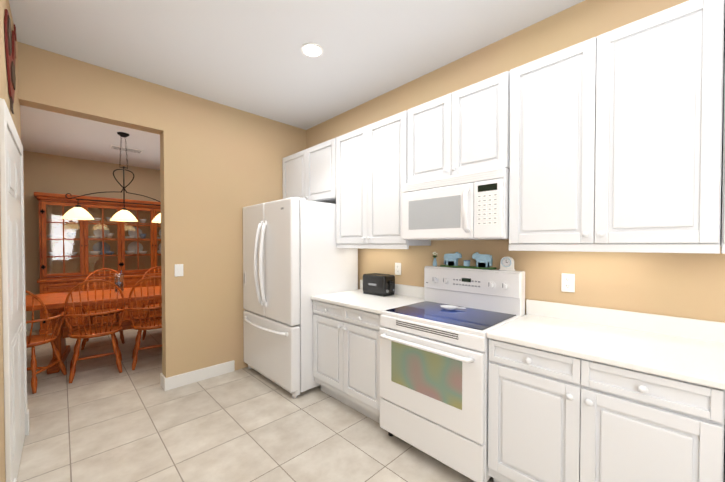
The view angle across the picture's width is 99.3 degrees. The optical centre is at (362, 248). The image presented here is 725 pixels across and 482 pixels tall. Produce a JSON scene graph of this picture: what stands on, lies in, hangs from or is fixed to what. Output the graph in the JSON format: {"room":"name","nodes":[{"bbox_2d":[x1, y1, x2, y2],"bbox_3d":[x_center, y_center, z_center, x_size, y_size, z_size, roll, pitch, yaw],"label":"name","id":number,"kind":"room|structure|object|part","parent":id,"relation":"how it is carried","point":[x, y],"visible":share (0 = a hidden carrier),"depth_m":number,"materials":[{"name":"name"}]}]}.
{"room":"kitchen","nodes":[
{"label":"kitchen","id":0,"kind":"room"},
{"bbox_2d":[0,0,20,481],"bbox_3d":[-0.774,-0.051,0.380,0.150,2.880,5.470,-1,1,-44],"label":"wall","id":1,"kind":"structure","parent":0,"point":[4,89],"depth_m":1.62,"materials":[{"name":"paint"}]},
{"bbox_2d":[4,9,15,113],"bbox_3d":[-2.136,-1.144,1.877,0.015,0.613,0.500,-1,1,-44],"label":"wall art","id":2,"kind":"object","parent":1,"relation":"attached to","point":[10,46],"visible":0.98,"depth_m":1.80,"materials":[{"name":"red wood"}]},
{"bbox_2d":[0,98,29,481],"bbox_3d":[-2.144,0.307,1.913,0.028,2.115,1.050,-1,1,-44],"label":"door frame","id":3,"kind":"structure","parent":1,"relation":"attached to","point":[6,121],"depth_m":1.55,"materials":[{"name":"white wood"}]},
{"bbox_2d":[7,128,24,480],"bbox_3d":[-2.147,0.347,1.911,0.017,2.019,0.864,-1,1,-44],"label":"pantry door","id":4,"kind":"structure","parent":1,"relation":"in","point":[16,290],"depth_m":1.85,"materials":[{"name":"white wood"}]},
{"bbox_2d":[23,151,160,323],"bbox_3d":[-4.058,-0.143,6.317,4.560,2.880,0.150,-1,1,-44],"label":"wall","id":5,"kind":"structure","parent":0,"point":[48,173],"depth_m":5.22,"materials":[{"name":"paint"}]},
{"bbox_2d":[26,322,39,330],"bbox_3d":[-3.999,1.237,6.279,4.260,0.120,0.015,-1,1,-44],"label":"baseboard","id":6,"kind":"structure","parent":5,"relation":"attached to","point":[36,326],"depth_m":4.98,"materials":[{"name":"white wood"}]},
{"bbox_2d":[17,41,305,377],"bbox_3d":[-1.201,-0.103,3.683,3.860,2.880,0.150,-1,1,-44],"label":"wall","id":7,"kind":"structure","parent":0,"point":[221,166],"depth_m":3.09,"materials":[{"name":"paint"}]},
{"bbox_2d":[175,264,182,276],"bbox_3d":[-1.786,0.208,3.000,0.075,0.118,0.013,-1,1,-44],"label":"light switch","id":8,"kind":"object","parent":7,"relation":"attached to","point":[178,269],"visible":1,"depth_m":3.00,"materials":[{"name":"white plastic"}]},
{"bbox_2d":[162,360,234,390],"bbox_3d":[-1.651,1.286,3.164,0.660,0.120,0.035,-1,1,-44],"label":"baseboard","id":9,"kind":"structure","parent":7,"relation":"attached to","point":[176,381],"depth_m":3.12,"materials":[{"name":"white wood"}]},
{"bbox_2d":[16,328,493,481],"bbox_3d":[-0.876,1.377,3.087,4.860,0.060,9.550,-1,1,-44],"label":"floor","id":10,"kind":"structure","parent":0,"point":[100,419],"depth_m":2.29,"materials":[{"name":"tile"}]},
{"bbox_2d":[26,290,68,393],"bbox_3d":[-3.308,0.832,3.032,0.615,1.040,0.599,-1,1,-44],"label":"chair","id":11,"kind":"object","parent":10,"relation":"on","point":[32,341],"visible":0.5,"depth_m":3.00,"materials":[{"name":"brown wood"}]},
{"bbox_2d":[61,279,125,383],"bbox_3d":[-2.898,0.827,3.361,0.566,1.039,0.531,-1,1,-44],"label":"chair","id":12,"kind":"object","parent":10,"relation":"on","point":[79,334],"visible":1,"depth_m":3.26,"materials":[{"name":"brown wood"}]},
{"bbox_2d":[26,286,161,373],"bbox_3d":[-2.997,0.949,4.091,2.200,0.765,1.000,-1,1,-37],"label":"dining table","id":13,"kind":"object","parent":10,"relation":"on","point":[54,303],"visible":0.33,"depth_m":3.64,"materials":[{"name":"brown wood"}]},
{"bbox_2d":[113,270,123,291],"bbox_3d":[-3.170,0.421,4.013,0.115,0.291,0.116,-1,1,-44],"label":"glass vase","id":14,"kind":"object","parent":13,"relation":"on","point":[119,284],"visible":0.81,"depth_m":3.99,"materials":[{"name":"clear glass"}]},
{"bbox_2d":[34,192,161,334],"bbox_3d":[-4.362,0.208,5.561,2.120,2.200,0.507,-1,1,-44],"label":"hutch","id":15,"kind":"object","parent":10,"relation":"on","point":[73,253],"visible":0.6,"depth_m":5.32,"materials":[{"name":"brown wood"}]},
{"bbox_2d":[81,268,125,349],"bbox_3d":[-3.675,0.811,4.367,0.573,1.039,0.541,-1,1,-44],"label":"chair","id":16,"kind":"object","parent":10,"relation":"on","point":[84,341],"visible":0.35,"depth_m":4.38,"materials":[{"name":"brown wood"}]},
{"bbox_2d":[126,276,161,369],"bbox_3d":[-2.480,0.822,3.694,0.581,1.039,0.550,-1,1,-44],"label":"chair","id":17,"kind":"object","parent":10,"relation":"on","point":[149,324],"visible":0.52,"depth_m":3.51,"materials":[{"name":"brown wood"}]},
{"bbox_2d":[141,266,161,339],"bbox_3d":[-3.149,0.805,4.764,0.578,1.039,0.547,-1,1,-44],"label":"chair","id":18,"kind":"object","parent":10,"relation":"on","point":[147,316],"visible":0.21,"depth_m":4.77,"materials":[{"name":"brown wood"}]},
{"bbox_2d":[243,197,357,398],"bbox_3d":[-0.722,0.435,3.335,0.891,1.815,1.020,-1,1,-44],"label":"refrigerator","id":19,"kind":"object","parent":10,"relation":"on","point":[295,258],"visible":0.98,"depth_m":2.92,"materials":[{"name":"white metal"}]},
{"bbox_2d":[313,300,382,422],"bbox_3d":[0.055,0.909,2.770,0.659,0.885,0.871,-1,1,-44],"label":"base cabinet","id":20,"kind":"object","parent":10,"relation":"on","point":[346,355],"visible":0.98,"depth_m":2.53,"materials":[{"name":"white wood"}]},
{"bbox_2d":[311,280,424,313],"bbox_3d":[0.058,0.402,2.765,0.650,0.130,0.871,-1,1,-44],"label":"countertop","id":21,"kind":"structure","parent":20,"relation":"on","point":[403,295],"depth_m":2.72,"materials":[{"name":"white"}]},
{"bbox_2d":[363,273,394,296],"bbox_3d":[0.163,0.337,2.942,0.171,0.192,0.317,-1,1,-44],"label":"toaster","id":22,"kind":"object","parent":21,"relation":"on","point":[378,284],"visible":1,"depth_m":2.87,"materials":[{"name":"black"}]},
{"bbox_2d":[379,266,524,481],"bbox_3d":[0.594,0.756,2.144,0.721,1.210,0.764,-1,1,-44],"label":"stove","id":23,"kind":"object","parent":10,"relation":"on","point":[433,371],"visible":0.96,"depth_m":1.96,"materials":[{"name":"white metal"}]},
{"bbox_2d":[432,252,437,265],"bbox_3d":[0.606,0.082,2.578,0.039,0.122,0.044,-1,1,-44],"label":"flower vase","id":24,"kind":"object","parent":23,"relation":"on","point":[434,262],"visible":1,"depth_m":2.57,"materials":[{"name":"blue glass"}]},
{"bbox_3d":[0.600,0.444,2.145,0.515,0.004,0.714,-1,1,-44],"label":"glass","id":25,"kind":"part","parent":23,"relation":"part of","materials":[{"name":"glass"}]},
{"bbox_2d":[441,305,465,309],"bbox_3d":[0.654,0.430,2.242,0.110,0.020,0.171,-1,1,-44],"label":"spoon rest","id":26,"kind":"object","parent":23,"relation":"on","point":[449,307],"visible":1,"depth_m":2.23,"materials":[{"name":"white ceramic"}]},
{"bbox_2d":[440,252,496,269],"bbox_3d":[0.804,0.086,2.374,0.064,0.122,0.430,-1,1,-44],"label":"cow figurine","id":27,"kind":"object","parent":23,"relation":"on","point":[483,261],"visible":1,"depth_m":2.32,"materials":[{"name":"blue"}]},
{"bbox_2d":[499,257,514,270],"bbox_3d":[1.015,0.101,2.161,0.041,0.097,0.096,-1,1,-44],"label":"clock","id":28,"kind":"object","parent":23,"relation":"on","point":[506,263],"visible":1,"depth_m":2.14,"materials":[{"name":"white plastic"}]},
{"bbox_2d":[488,338,724,481],"bbox_3d":[1.197,0.927,1.603,0.659,0.885,0.846,-1,1,-44],"label":"base cabinet","id":29,"kind":"object","parent":10,"relation":"on","point":[554,417],"visible":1,"depth_m":1.36,"materials":[{"name":"white wood"}]},
{"bbox_2d":[723,420,724,481],"bbox_3d":[1.807,0.937,0.980,0.659,0.885,0.891,-1,1,-44],"label":"base cabinet","id":30,"kind":"object","parent":10,"relation":"on","point":[724,454],"depth_m":1.12,"materials":[{"name":"white wood"}]},
{"bbox_2d":[487,299,724,389],"bbox_3d":[1.513,0.425,1.279,0.650,0.130,1.741,-1,1,-44],"label":"countertop","id":31,"kind":"structure","parent":30,"relation":"on","point":[686,349],"depth_m":1.53,"materials":[{"name":"white"}]},
{"bbox_2d":[9,0,584,169],"bbox_3d":[-0.876,-1.563,3.042,4.860,0.060,9.550,-1,1,-44],"label":"ceiling","id":32,"kind":"structure","parent":0,"point":[249,56],"depth_m":2.32,"materials":[{"name":"white paint"}]},
{"bbox_2d":[62,132,160,222],"bbox_3d":[-3.217,-0.964,4.153,1.218,1.172,0.304,-1,1,-44],"label":"chandelier","id":33,"kind":"object","parent":32,"relation":"hanging from","point":[77,212],"visible":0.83,"depth_m":4.08,"materials":[{"name":"black metal"}]},
{"bbox_2d":[110,145,142,153],"bbox_3d":[-3.681,-1.553,4.809,0.400,0.014,0.200,-1,1,-44],"label":"ceiling vent","id":34,"kind":"object","parent":32,"relation":"in","point":[124,149],"visible":0.92,"depth_m":4.79,"materials":[{"name":"white metal"}]},
{"bbox_2d":[301,43,322,56],"bbox_3d":[-0.385,-1.516,2.355,0.170,0.010,0.170,-1,1,-44],"label":"recessed light","id":35,"kind":"object","parent":32,"relation":"in","point":[311,49],"visible":1,"depth_m":2.34,"materials":[{"name":"white"}]},
{"bbox_2d":[306,0,724,322],"bbox_3d":[1.180,-0.080,2.187,0.150,2.880,5.320,-1,1,-44],"label":"wall","id":36,"kind":"structure","parent":0,"point":[688,285],"depth_m":1.98,"materials":[{"name":"paint"}]},
{"bbox_2d":[283,138,335,203],"bbox_3d":[-0.510,-0.816,3.521,0.379,0.588,1.023,-1,1,-44],"label":"upper cabinet","id":37,"kind":"object","parent":36,"relation":"attached to","point":[309,174],"visible":0.73,"depth_m":3.33,"materials":[{"name":"white wood"}]},
{"bbox_2d":[336,110,430,248],"bbox_3d":[0.155,-0.552,2.845,0.379,1.095,0.871,-1,1,-44],"label":"upper cabinet","id":38,"kind":"object","parent":36,"relation":"attached to","point":[371,169],"visible":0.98,"depth_m":2.69,"materials":[{"name":"white wood"}]},
{"bbox_2d":[395,263,400,274],"bbox_3d":[0.337,0.189,2.933,0.011,0.116,0.072,-1,1,-44],"label":"electrical outlet","id":39,"kind":"object","parent":36,"relation":"attached to","point":[397,268],"visible":1,"depth_m":2.93,"materials":[{"name":"white plastic"}]},
{"bbox_2d":[407,71,509,183],"bbox_3d":[0.730,-0.797,2.253,0.379,0.588,0.766,-1,1,-44],"label":"upper cabinet","id":40,"kind":"object","parent":36,"relation":"attached to","point":[465,130],"visible":0.88,"depth_m":2.08,"materials":[{"name":"white wood"}]},
{"bbox_2d":[402,167,509,239],"bbox_3d":[0.699,-0.283,2.231,0.467,0.429,0.762,-1,1,-44],"label":"microwave","id":41,"kind":"object","parent":40,"relation":"attached to","point":[472,206],"visible":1,"depth_m":2.03,"materials":[{"name":"white plastic"}]},
{"bbox_2d":[561,273,574,291],"bbox_3d":[1.300,0.214,1.950,0.011,0.116,0.072,-1,1,-44],"label":"electrical outlet","id":42,"kind":"object","parent":36,"relation":"attached to","point":[567,282],"visible":1,"depth_m":1.95,"materials":[{"name":"white plastic"}]},
{"bbox_2d":[509,0,723,253],"bbox_3d":[1.297,-0.534,1.679,0.379,1.095,0.846,-1,1,-44],"label":"upper cabinet","id":43,"kind":"object","parent":36,"relation":"attached to","point":[615,140],"visible":1,"depth_m":1.48,"materials":[{"name":"white wood"}]},
{"bbox_2d":[720,0,724,253],"bbox_3d":[1.907,-0.524,1.055,0.379,1.095,0.891,-1,1,-44],"label":"upper cabinet","id":44,"kind":"object","parent":36,"relation":"attached to","point":[722,233],"visible":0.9,"depth_m":1.28,"materials":[{"name":"white wood"}]}
]}

